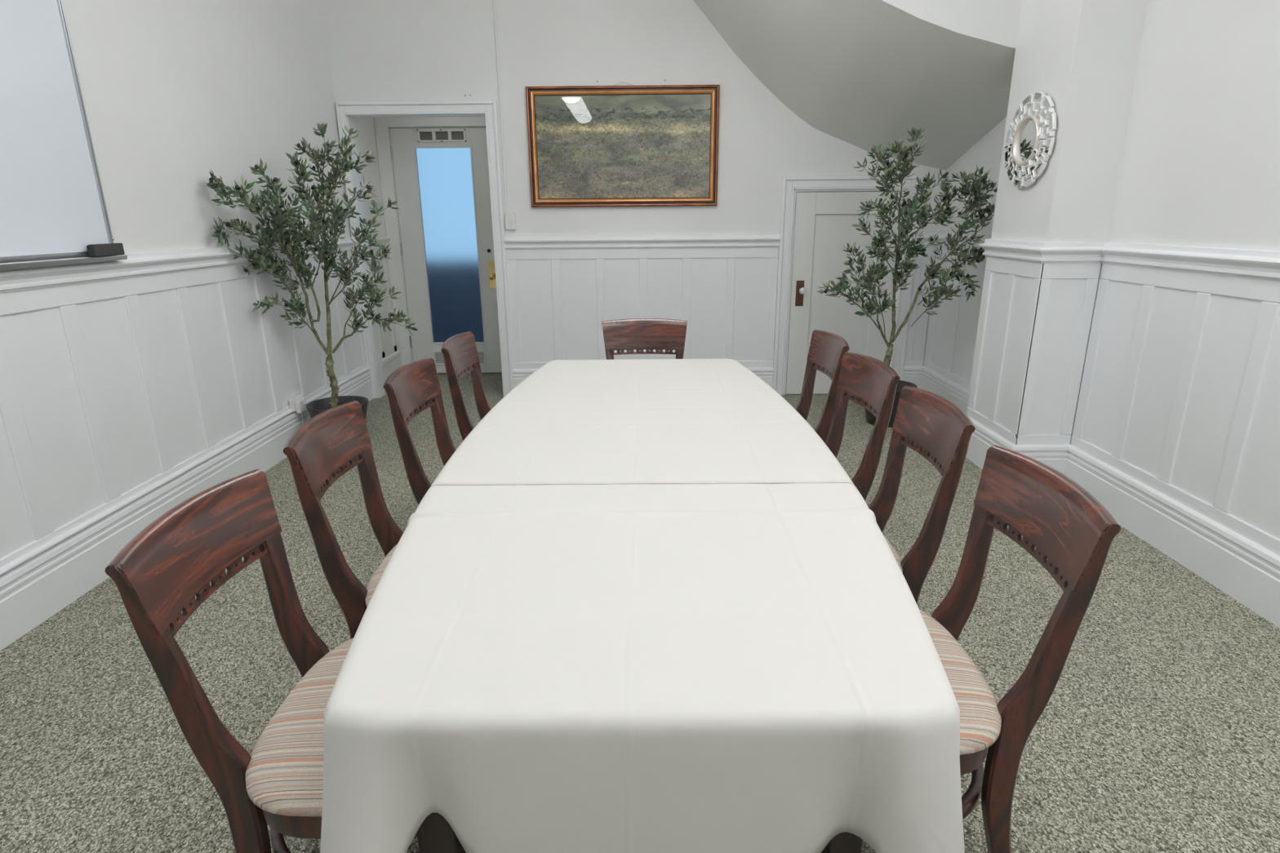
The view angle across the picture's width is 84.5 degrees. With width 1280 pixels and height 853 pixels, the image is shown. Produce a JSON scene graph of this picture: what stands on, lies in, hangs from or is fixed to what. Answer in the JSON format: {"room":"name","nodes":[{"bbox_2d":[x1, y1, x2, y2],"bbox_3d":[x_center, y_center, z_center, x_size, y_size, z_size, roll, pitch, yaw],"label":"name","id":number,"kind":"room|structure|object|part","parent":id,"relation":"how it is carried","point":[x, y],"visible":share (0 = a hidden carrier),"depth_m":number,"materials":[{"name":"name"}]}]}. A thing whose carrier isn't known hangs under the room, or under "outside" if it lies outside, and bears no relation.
{"room":"meeting room","nodes":[
{"label":"meeting room","id":0,"kind":"room"},
{"bbox_2d":[0,0,397,350],"bbox_3d":[-2.454,-0.888,2.171,0.150,3.500,9.350,0,17,0],"label":"wall","id":1,"kind":"structure","parent":0,"point":[174,92],"depth_m":3.81,"materials":[{"name":"paint"}]},
{"bbox_2d":[0,0,127,270],"bbox_3d":[-2.339,-1.088,2.119,0.084,1.244,1.805,0,17,0],"label":"whiteboard","id":2,"kind":"object","parent":1,"relation":"attached to","point":[52,202],"visible":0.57,"depth_m":2.79,"materials":[{"name":"white plastic"}]},
{"bbox_2d":[0,255,127,270],"bbox_3d":[-2.334,-0.502,2.299,0.084,0.018,1.775,0,17,0],"label":"tray","id":3,"kind":"object","parent":2,"relation":"on","point":[39,264],"depth_m":2.77,"materials":[{"name":"silver metal"}]},
{"bbox_2d":[86,243,124,257],"bbox_3d":[-2.323,-0.769,3.067,0.034,0.051,0.176,0,17,0],"label":"eraser","id":4,"kind":"object","parent":2,"relation":"on","point":[108,249],"visible":1,"depth_m":3.04,"materials":[{"name":"grey fabric"}]},
{"bbox_2d":[0,237,357,293],"bbox_3d":[-2.350,-0.330,1.868,0.052,0.109,8.151,0,17,0],"label":"trim","id":5,"kind":"structure","parent":1,"relation":"attached to","point":[158,262],"depth_m":3.24,"materials":[{"name":"paint"}]},
{"bbox_2d":[0,251,367,567],"bbox_3d":[-2.366,0.312,2.060,0.015,1.262,8.151,0,17,0],"label":"wainscoting","id":6,"kind":"structure","parent":1,"relation":"attached to","point":[109,389],"depth_m":3.31,"materials":[{"name":"paint"}]},
{"bbox_2d":[0,367,373,650],"bbox_3d":[-2.349,0.782,2.200,0.036,0.281,8.151,0,17,0],"label":"baseboard","id":7,"kind":"structure","parent":1,"relation":"attached to","point":[36,585],"depth_m":3.10,"materials":[{"name":"paint"}]},
{"bbox_2d":[288,394,306,424],"bbox_3d":[-2.314,-0.039,4.824,0.062,0.334,0.150,0,17,0],"label":"power adapter","id":8,"kind":"object","parent":1,"relation":"attached to","point":[297,403],"visible":0.88,"depth_m":4.75,"materials":[{"name":"white plastic"}]},
{"bbox_2d":[362,179,369,197],"bbox_3d":[-2.384,-2.066,6.139,0.028,0.150,0.070,0,17,0],"label":"wall plate","id":9,"kind":"object","parent":1,"relation":"attached to","point":[365,181],"visible":0.49,"depth_m":6.11,"materials":[{"name":"white plastic"}]},
{"bbox_2d":[368,236,390,249],"bbox_3d":[-2.376,-1.633,6.294,0.036,0.100,0.771,0,17,0],"label":"trim","id":10,"kind":"structure","parent":1,"relation":"attached to","point":[384,240],"depth_m":6.46,"materials":[{"name":"paint"}]},
{"bbox_2d":[368,247,399,359],"bbox_3d":[-2.383,-1.087,6.449,0.012,1.035,0.796,0,17,0],"label":"trim","id":11,"kind":"structure","parent":1,"relation":"attached to","point":[394,348],"depth_m":6.64,"materials":[{"name":"paint"}]},
{"bbox_2d":[381,349,402,382],"bbox_3d":[-2.370,-0.523,6.615,0.030,0.260,0.791,0,17,0],"label":"baseboard","id":12,"kind":"structure","parent":1,"relation":"attached to","point":[393,362],"depth_m":6.70,"materials":[{"name":"paint"}]},
{"bbox_2d":[373,116,485,365],"bbox_3d":[-1.707,-1.787,6.742,1.570,2.600,0.120,0,17,0],"label":"door frame","id":13,"kind":"structure","parent":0,"point":[417,126],"depth_m":6.57,"materials":[{"name":"paint"}]},
{"bbox_2d":[389,127,502,373],"bbox_3d":[-1.820,-1.622,6.720,0.920,2.274,0.110,0,17,0],"label":"door","id":14,"kind":"structure","parent":13,"relation":"in","point":[442,175],"depth_m":6.70,"materials":[{"name":"paint"}]},
{"bbox_2d":[416,128,466,142],"bbox_3d":[-1.809,-2.654,6.436,0.448,0.108,0.031,0,17,0],"label":"vent","id":15,"kind":"object","parent":14,"relation":"attached to","point":[422,135],"depth_m":6.44,"materials":[{"name":"metal"}]},
{"bbox_3d":[-1.801,-1.698,6.732,0.516,1.808,0.006,0,17,0],"label":"glass pane","id":16,"kind":"part","parent":14,"relation":"part of","materials":[{"name":"blue glass"}]},
{"bbox_3d":[-1.418,-1.434,6.751,0.058,0.058,0.066,0,17,0],"label":"knob","id":17,"kind":"part","parent":14,"relation":"part of","materials":[{"name":"gold metal"}]},
{"bbox_3d":[-1.418,-1.459,6.780,0.073,0.255,0.004,0,17,0],"label":"knob plate","id":18,"kind":"part","parent":14,"relation":"part of","materials":[{"name":"gold metal"}]},
{"bbox_2d":[322,0,946,365],"bbox_3d":[0.034,-1.961,5.701,5.098,3.500,0.120,0,17,0],"label":"wall","id":19,"kind":"structure","parent":0,"point":[380,50],"depth_m":5.42,"materials":[{"name":"paint"}]},
{"bbox_2d":[335,100,513,398],"bbox_3d":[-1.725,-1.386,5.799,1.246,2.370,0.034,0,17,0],"label":"trim","id":20,"kind":"structure","parent":19,"relation":"attached to","point":[488,108],"depth_m":5.63,"materials":[{"name":"paint"}]},
{"bbox_2d":[493,0,508,212],"bbox_3d":[-1.083,-2.672,5.424,0.019,1.960,0.014,0,17,0],"label":"trim","id":21,"kind":"structure","parent":19,"relation":"attached to","point":[494,1],"depth_m":5.47,"materials":[{"name":"paint"}]},
{"bbox_2d":[504,212,515,229],"bbox_3d":[-1.050,-1.664,5.710,0.084,0.134,0.042,0,17,0],"label":"light switch","id":22,"kind":"object","parent":19,"relation":"attached to","point":[510,217],"visible":1,"depth_m":5.70,"materials":[{"name":"white plastic"}]},
{"bbox_2d":[525,81,719,207],"bbox_3d":[-0.131,-2.209,5.542,1.492,0.916,0.038,0,17,0],"label":"framed painting","id":23,"kind":"object","parent":19,"relation":"attached to","point":[651,145],"visible":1,"depth_m":5.54,"materials":[{"name":"brown"}]},
{"bbox_2d":[505,247,778,368],"bbox_3d":[0.020,-0.870,5.958,2.242,1.262,0.015,0,17,0],"label":"wainscoting","id":24,"kind":"structure","parent":19,"relation":"attached to","point":[559,300],"depth_m":5.90,"materials":[{"name":"paint"}]},
{"bbox_2d":[503,233,780,249],"bbox_3d":[0.016,-1.506,5.746,2.240,0.109,0.052,0,17,0],"label":"trim","id":25,"kind":"structure","parent":19,"relation":"attached to","point":[750,240],"depth_m":5.74,"materials":[{"name":"paint"}]},
{"bbox_2d":[512,367,773,388],"bbox_3d":[0.025,-0.382,6.091,2.240,0.251,0.034,0,17,0],"label":"baseboard","id":26,"kind":"structure","parent":19,"relation":"attached to","point":[766,374],"depth_m":6.06,"materials":[{"name":"paint"}]},
{"bbox_2d":[783,188,907,395],"bbox_3d":[1.696,-1.086,5.878,0.912,1.695,0.102,0,17,0],"label":"door","id":27,"kind":"structure","parent":19,"relation":"in","point":[823,220],"depth_m":5.85,"materials":[{"name":"paint"}]},
{"bbox_3d":[1.333,-1.111,5.884,0.066,0.210,0.004,0,17,0],"label":"knob plate","id":28,"kind":"part","parent":27,"relation":"part of","materials":[{"name":"brown metal"}]},
{"bbox_3d":[1.345,-1.126,5.846,0.058,0.058,0.060,0,17,0],"label":"knob","id":29,"kind":"part","parent":27,"relation":"part of","materials":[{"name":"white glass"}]},
{"bbox_2d":[773,175,923,395],"bbox_3d":[1.696,-1.133,5.861,1.112,1.795,0.034,0,17,0],"label":"trim","id":30,"kind":"structure","parent":19,"relation":"attached to","point":[789,184],"depth_m":5.79,"materials":[{"name":"paint"}]},
{"bbox_2d":[903,246,936,366],"bbox_3d":[2.341,-0.885,5.945,0.174,1.262,0.015,0,17,0],"label":"trim","id":31,"kind":"structure","parent":19,"relation":"attached to","point":[917,333],"depth_m":5.93,"materials":[{"name":"paint"}]},
{"bbox_3d":[2.340,-0.987,5.919,0.130,0.880,0.005,0,17,0],"label":"panel","id":32,"kind":"part","parent":31,"relation":"part of","materials":[{"name":"paint"}]},
{"bbox_2d":[0,372,1279,852],"bbox_3d":[-0.075,0.519,3.651,6.200,0.080,11.700,0,17,0],"label":"floor","id":33,"kind":"structure","parent":0,"point":[1158,730],"depth_m":2.33,"materials":[{"name":"carpet"}]},
{"bbox_2d":[105,469,424,852],"bbox_3d":[-0.658,0.609,1.588,0.610,0.936,0.605,0,17,0],"label":"dining chair","id":34,"kind":"object","parent":33,"relation":"on","point":[158,575],"visible":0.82,"depth_m":1.42,"materials":[{"name":"brown wood"}]},
{"bbox_3d":[-0.854,0.674,1.393,0.149,0.925,0.077,0,17,0],"label":"post","id":35,"kind":"part","parent":34,"relation":"part of","materials":[{"name":"brown wood"}]},
{"bbox_3d":[-0.920,0.241,1.479,0.093,0.164,0.487,0,17,0],"label":"backrest","id":36,"kind":"part","parent":34,"relation":"part of","materials":[{"name":"brown wood"}]},
{"bbox_3d":[-0.907,0.336,1.507,0.038,0.035,0.364,0,17,0],"label":"pierced rail","id":37,"kind":"part","parent":34,"relation":"part of","materials":[{"name":"brown wood"}]},
{"bbox_3d":[-0.584,0.682,1.610,0.424,0.066,0.560,0,17,0],"label":"seat frame","id":38,"kind":"part","parent":34,"relation":"part of","materials":[{"name":"brown wood"}]},
{"bbox_3d":[-0.854,0.557,1.788,0.149,0.925,0.077,0,17,0],"label":"post","id":39,"kind":"part","parent":34,"relation":"part of","materials":[{"name":"brown wood"}]},
{"bbox_2d":[244,638,353,816],"bbox_3d":[-0.582,0.623,1.593,0.459,0.057,0.605,0,17,0],"label":"cushion","id":40,"kind":"object","parent":34,"relation":"on","point":[284,768],"depth_m":1.43,"materials":[{"name":"fabric"}]},
{"bbox_3d":[-0.430,0.936,1.492,0.056,0.360,0.042,0,17,0],"label":"leg","id":41,"kind":"part","parent":34,"relation":"part of","materials":[{"name":"brown wood"}]},
{"bbox_2d":[204,122,417,421],"bbox_3d":[-1.906,-0.805,4.384,0.827,2.068,1.032,0,17,0],"label":"tree","id":42,"kind":"object","parent":33,"relation":"on","point":[279,234],"visible":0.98,"depth_m":4.38,"materials":[{"name":"green plant"}]},
{"bbox_3d":[-2.071,-0.024,4.874,0.396,0.293,0.396,0,17,0],"label":"pot","id":43,"kind":"part","parent":42,"relation":"part of","materials":[{"name":"black plastic"}]},
{"bbox_2d":[283,400,403,639],"bbox_3d":[-0.672,0.420,2.223,0.610,0.936,0.605,-1,17,-1],"label":"dining chair","id":44,"kind":"object","parent":33,"relation":"on","point":[319,452],"visible":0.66,"depth_m":2.06,"materials":[{"name":"brown wood"}]},
{"bbox_3d":[-0.863,0.487,2.023,0.149,0.925,0.077,-1,17,-1],"label":"post","id":45,"kind":"part","parent":44,"relation":"part of","materials":[{"name":"brown wood"}]},
{"bbox_3d":[-0.933,0.053,2.107,0.093,0.164,0.487,-1,17,-1],"label":"backrest","id":46,"kind":"part","parent":44,"relation":"part of","materials":[{"name":"brown wood"}]},
{"bbox_3d":[-0.921,0.149,2.136,0.038,0.035,0.364,-1,17,-1],"label":"pierced rail","id":47,"kind":"part","parent":44,"relation":"part of","materials":[{"name":"brown wood"}]},
{"bbox_3d":[-0.873,0.369,2.418,0.149,0.925,0.077,-1,17,-1],"label":"post","id":48,"kind":"part","parent":44,"relation":"part of","materials":[{"name":"brown wood"}]},
{"bbox_2d":[364,543,397,607],"bbox_3d":[-0.596,0.434,2.229,0.459,0.057,0.605,-1,17,-1],"label":"cushion","id":49,"kind":"object","parent":44,"relation":"on","point":[375,579],"depth_m":2.12,"materials":[{"name":"fabric"}]},
{"bbox_2d":[383,357,455,505],"bbox_3d":[-0.650,0.214,2.912,0.610,0.936,0.605,0,17,2],"label":"dining chair","id":50,"kind":"object","parent":33,"relation":"on","point":[413,388],"visible":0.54,"depth_m":2.78,"materials":[{"name":"brown wood"}]},
{"bbox_3d":[-0.853,0.278,2.723,0.149,0.925,0.077,0,17,2],"label":"post","id":51,"kind":"part","parent":50,"relation":"part of","materials":[{"name":"brown wood"}]},
{"bbox_3d":[-0.911,-0.157,2.811,0.093,0.164,0.487,0,17,2],"label":"backrest","id":52,"kind":"part","parent":50,"relation":"part of","materials":[{"name":"brown wood"}]},
{"bbox_3d":[-0.899,-0.061,2.839,0.038,0.035,0.364,0,17,2],"label":"pierced rail","id":53,"kind":"part","parent":50,"relation":"part of","materials":[{"name":"brown wood"}]},
{"bbox_3d":[-0.839,0.160,3.118,0.149,0.925,0.077,0,17,2],"label":"post","id":54,"kind":"part","parent":50,"relation":"part of","materials":[{"name":"brown wood"}]},
{"bbox_2d":[440,331,491,440],"bbox_3d":[-0.637,0.009,3.600,0.610,0.936,0.605,0,17,1],"label":"dining chair","id":55,"kind":"object","parent":33,"relation":"on","point":[460,352],"visible":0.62,"depth_m":3.50,"materials":[{"name":"brown wood"}]},
{"bbox_3d":[-0.836,0.074,3.407,0.149,0.925,0.077,0,17,1],"label":"post","id":56,"kind":"part","parent":55,"relation":"part of","materials":[{"name":"brown wood"}]},
{"bbox_3d":[-0.899,-0.360,3.493,0.093,0.164,0.487,0,17,1],"label":"backrest","id":57,"kind":"part","parent":55,"relation":"part of","materials":[{"name":"brown wood"}]},
{"bbox_3d":[-0.886,-0.265,3.522,0.038,0.035,0.364,0,17,1],"label":"pierced rail","id":58,"kind":"part","parent":55,"relation":"part of","materials":[{"name":"brown wood"}]},
{"bbox_3d":[-0.830,-0.044,3.802,0.149,0.925,0.077,0,17,1],"label":"post","id":59,"kind":"part","parent":55,"relation":"part of","materials":[{"name":"brown wood"}]},
{"bbox_2d":[420,482,862,852],"bbox_3d":[0.010,0.406,2.558,1.192,0.760,2.792,0,17,0],"label":"dining table","id":60,"kind":"object","parent":33,"relation":"on","point":[438,836],"visible":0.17,"depth_m":1.27,"materials":[{"name":"brown wood"}]},
{"bbox_3d":[-0.363,0.795,1.319,0.070,0.728,0.070,0,17,0],"label":"leg","id":61,"kind":"part","parent":60,"relation":"part of","materials":[{"name":"black"}]},
{"bbox_2d":[320,483,964,852],"bbox_3d":[0.006,0.600,1.515,1.240,0.565,1.228,0,17,0],"label":"tablecloth","id":62,"kind":"object","parent":60,"relation":"on","point":[726,668],"visible":1,"depth_m":1.16,"materials":[{"name":"white fabric"}]},
{"bbox_2d":[430,358,854,487],"bbox_3d":[0.010,0.023,2.963,1.263,0.264,1.874,0,17,0],"label":"tablecloth","id":63,"kind":"object","parent":60,"relation":"on","point":[610,421],"visible":0.96,"depth_m":2.50,"materials":[{"name":"white fabric"}]},
{"bbox_3d":[0.373,0.790,1.314,0.070,0.728,0.070,0,17,0],"label":"leg","id":64,"kind":"part","parent":60,"relation":"part of","materials":[{"name":"black"}]},
{"bbox_2d":[601,318,687,359],"bbox_3d":[0.029,-0.090,3.913,0.605,0.936,0.610,0,17,0],"label":"dining chair","id":65,"kind":"object","parent":33,"relation":"on","point":[637,334],"visible":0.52,"depth_m":4.04,"materials":[{"name":"brown wood"}]},
{"bbox_3d":[-0.177,-0.139,4.103,0.077,0.925,0.149,0,17,0],"label":"post","id":66,"kind":"part","parent":65,"relation":"part of","materials":[{"name":"brown wood"}]},
{"bbox_3d":[0.027,-0.435,4.067,0.364,0.035,0.038,0,17,0],"label":"pierced rail","id":67,"kind":"part","parent":65,"relation":"part of","materials":[{"name":"brown wood"}]},
{"bbox_3d":[0.235,-0.142,4.101,0.077,0.925,0.149,0,17,0],"label":"post","id":68,"kind":"part","parent":65,"relation":"part of","materials":[{"name":"brown wood"}]},
{"bbox_2d":[795,329,848,442],"bbox_3d":[0.677,0.008,3.566,0.610,0.936,0.605,-1,17,-2],"label":"dining chair","id":69,"kind":"object","parent":33,"relation":"on","point":[827,349],"visible":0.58,"depth_m":3.51,"materials":[{"name":"brown wood"}]},
{"bbox_3d":[0.864,-0.050,3.773,0.149,0.925,0.077,-1,17,-2],"label":"post","id":70,"kind":"part","parent":69,"relation":"part of","materials":[{"name":"brown wood"}]},
{"bbox_3d":[0.922,-0.272,3.495,0.038,0.035,0.364,-1,17,-2],"label":"pierced rail","id":71,"kind":"part","parent":69,"relation":"part of","materials":[{"name":"brown wood"}]},
{"bbox_3d":[0.933,-0.368,3.467,0.093,0.164,0.487,-1,17,-2],"label":"backrest","id":72,"kind":"part","parent":69,"relation":"part of","materials":[{"name":"brown wood"}]},
{"bbox_3d":[0.883,0.068,3.379,0.149,0.925,0.077,-1,17,-2],"label":"post","id":73,"kind":"part","parent":69,"relation":"part of","materials":[{"name":"brown wood"}]},
{"bbox_2d":[824,351,900,501],"bbox_3d":[0.677,0.191,2.953,0.610,0.936,0.605,-2,17,-5],"label":"dining chair","id":74,"kind":"object","parent":33,"relation":"on","point":[873,383],"visible":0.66,"depth_m":2.83,"materials":[{"name":"brown wood"}]},
{"bbox_3d":[0.853,0.131,3.169,0.149,0.925,0.077,-2,17,-5],"label":"post","id":75,"kind":"part","parent":74,"relation":"part of","materials":[{"name":"brown wood"}]},
{"bbox_3d":[0.920,-0.092,2.893,0.038,0.035,0.364,-2,17,-5],"label":"pierced rail","id":76,"kind":"part","parent":74,"relation":"part of","materials":[{"name":"brown wood"}]},
{"bbox_3d":[0.931,-0.188,2.866,0.093,0.164,0.487,-2,17,-5],"label":"backrest","id":77,"kind":"part","parent":74,"relation":"part of","materials":[{"name":"brown wood"}]},
{"bbox_3d":[0.891,0.248,2.775,0.149,0.925,0.077,-2,17,-5],"label":"post","id":78,"kind":"part","parent":74,"relation":"part of","materials":[{"name":"brown wood"}]},
{"bbox_2d":[817,126,997,427],"bbox_3d":[1.802,-0.999,4.953,1.175,2.055,0.663,0,17,0],"label":"tree","id":79,"kind":"object","parent":33,"relation":"on","point":[879,269],"visible":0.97,"depth_m":4.77,"materials":[{"name":"green plant"}]},
{"bbox_3d":[1.840,-0.169,5.254,0.396,0.293,0.396,0,17,0],"label":"pot","id":80,"kind":"part","parent":79,"relation":"part of","materials":[{"name":"black plastic"}]},
{"bbox_2d":[868,385,975,604],"bbox_3d":[0.682,0.368,2.358,0.610,0.936,0.605,-1,17,0],"label":"dining chair","id":81,"kind":"object","parent":33,"relation":"on","point":[926,423],"visible":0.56,"depth_m":2.19,"materials":[{"name":"brown wood"}]},
{"bbox_3d":[0.876,0.312,2.559,0.149,0.925,0.077,-1,17,0],"label":"post","id":82,"kind":"part","parent":81,"relation":"part of","materials":[{"name":"brown wood"}]},
{"bbox_2d":[883,534,902,573],"bbox_3d":[0.606,0.384,2.363,0.459,0.057,0.605,-1,17,0],"label":"cushion","id":83,"kind":"object","parent":81,"relation":"on","point":[897,557],"depth_m":2.24,"materials":[{"name":"fabric"}]},
{"bbox_3d":[0.926,0.091,2.278,0.038,0.035,0.364,-1,17,0],"label":"pierced rail","id":84,"kind":"part","parent":81,"relation":"part of","materials":[{"name":"brown wood"}]},
{"bbox_3d":[0.937,-0.005,2.250,0.093,0.164,0.487,-1,17,0],"label":"backrest","id":85,"kind":"part","parent":81,"relation":"part of","materials":[{"name":"brown wood"}]},
{"bbox_3d":[0.880,0.430,2.164,0.149,0.925,0.077,-1,17,0],"label":"post","id":86,"kind":"part","parent":81,"relation":"part of","materials":[{"name":"brown wood"}]},
{"bbox_2d":[919,444,1120,852],"bbox_3d":[0.662,0.558,1.722,0.610,0.936,0.605,0,17,1],"label":"dining chair","id":87,"kind":"object","parent":33,"relation":"on","point":[1073,534],"visible":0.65,"depth_m":1.57,"materials":[{"name":"brown wood"}]},
{"bbox_2d":[919,609,1001,755],"bbox_3d":[0.587,0.573,1.728,0.459,0.057,0.605,0,17,1],"label":"cushion","id":88,"kind":"object","parent":87,"relation":"on","point":[980,713],"depth_m":1.59,"materials":[{"name":"fabric"}]},
{"bbox_3d":[0.861,0.503,1.919,0.149,0.925,0.077,0,17,1],"label":"post","id":89,"kind":"part","parent":87,"relation":"part of","materials":[{"name":"brown wood"}]},
{"bbox_3d":[0.590,0.632,1.745,0.424,0.066,0.560,0,17,1],"label":"seat frame","id":90,"kind":"part","parent":87,"relation":"part of","materials":[{"name":"brown wood"}]},
{"bbox_3d":[0.907,0.282,1.637,0.038,0.035,0.364,0,17,1],"label":"pierced rail","id":91,"kind":"part","parent":87,"relation":"part of","materials":[{"name":"brown wood"}]},
{"bbox_3d":[0.918,0.186,1.609,0.093,0.164,0.487,0,17,1],"label":"backrest","id":92,"kind":"part","parent":87,"relation":"part of","materials":[{"name":"brown wood"}]},
{"bbox_3d":[0.856,0.621,1.524,0.149,0.925,0.077,0,17,1],"label":"post","id":93,"kind":"part","parent":87,"relation":"part of","materials":[{"name":"brown wood"}]},
{"bbox_2d":[693,0,1022,169],"bbox_3d":[1.246,-2.607,4.628,2.352,1.667,1.558,0,17,0],"label":"ceiling","id":94,"kind":"structure","parent":0,"point":[862,73],"depth_m":4.58,"materials":[{"name":"paint"}]},
{"bbox_2d":[991,0,1148,443],"bbox_3d":[2.263,-1.425,3.841,0.324,3.500,0.619,0,17,0],"label":"wall pier","id":95,"kind":"object","parent":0,"point":[1084,55],"visible":0.48,"depth_m":3.56,"materials":[{"name":"paint"}]},
{"bbox_2d":[966,257,1044,444],"bbox_3d":[2.116,-0.351,4.161,0.015,1.262,0.621,0,17,0],"label":"trim","id":96,"kind":"structure","parent":95,"relation":"attached to","point":[1011,288],"depth_m":4.09,"materials":[{"name":"paint"}]},
{"bbox_3d":[2.120,-0.452,4.131,0.005,0.880,0.577,0,17,0],"label":"panel","id":97,"kind":"part","parent":96,"relation":"part of","materials":[{"name":"paint"}]},
{"bbox_2d":[1004,91,1056,187],"bbox_3d":[2.088,-1.536,3.791,0.046,0.480,0.480,0,17,0],"label":"round mirror","id":98,"kind":"object","parent":95,"relation":"attached to","point":[1030,138],"visible":1,"depth_m":3.75,"materials":[{"name":"white plastic"}]},
{"bbox_2d":[1017,120,1035,160],"bbox_3d":[2.089,-1.536,3.791,0.008,0.206,0.206,0,17,0],"label":"mirror glass","id":99,"kind":"object","parent":98,"relation":"attached to","point":[1026,128],"depth_m":3.80,"materials":[{"name":"white"}]},
{"bbox_2d":[938,0,1279,250],"bbox_3d":[2.492,-0.789,1.703,0.150,3.500,8.434,0,17,0],"label":"wall","id":100,"kind":"structure","parent":0,"point":[1200,163],"depth_m":3.05,"materials":[{"name":"paint"}]},
{"bbox_2d":[923,246,986,390],"bbox_3d":[2.433,-0.663,5.197,0.015,1.262,1.545,0,17,0],"label":"trim","id":101,"kind":"structure","parent":100,"relation":"attached to","point":[951,338],"depth_m":5.43,"materials":[{"name":"paint"}]},
{"bbox_3d":[2.437,-0.764,5.167,0.005,0.880,1.501,0,17,0],"label":"panel","id":102,"kind":"part","parent":101,"relation":"part of","materials":[{"name":"paint"}]},
{"bbox_2d":[1015,262,1101,444],"bbox_3d":[2.264,-0.266,3.869,0.312,1.262,0.015,0,17,0],"label":"trim","id":103,"kind":"structure","parent":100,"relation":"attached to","point":[1067,293],"depth_m":3.83,"materials":[{"name":"paint"}]},
{"bbox_3d":[2.263,-0.368,3.844,0.268,0.880,0.005,0,17,0],"label":"panel","id":104,"kind":"part","parent":103,"relation":"part of","materials":[{"name":"paint"}]},
{"bbox_2d":[902,365,1279,628],"bbox_3d":[2.256,0.765,2.183,0.347,0.251,8.163,0,17,0],"label":"baseboard","id":105,"kind":"structure","parent":100,"relation":"attached to","point":[1246,571],"depth_m":3.25,"materials":[{"name":"paint"}]},
{"bbox_2d":[915,232,1279,280],"bbox_3d":[2.237,-0.362,1.847,0.365,0.109,8.163,0,17,0],"label":"trim","id":106,"kind":"structure","parent":100,"relation":"attached to","point":[1264,264],"depth_m":3.39,"materials":[{"name":"paint"}]},
{"bbox_2d":[1070,262,1279,555],"bbox_3d":[2.416,0.590,0.994,0.015,1.262,5.985,0,17,0],"label":"wainscoting","id":107,"kind":"structure","parent":100,"relation":"attached to","point":[1180,393],"depth_m":3.09,"materials":[{"name":"paint"}]}
]}

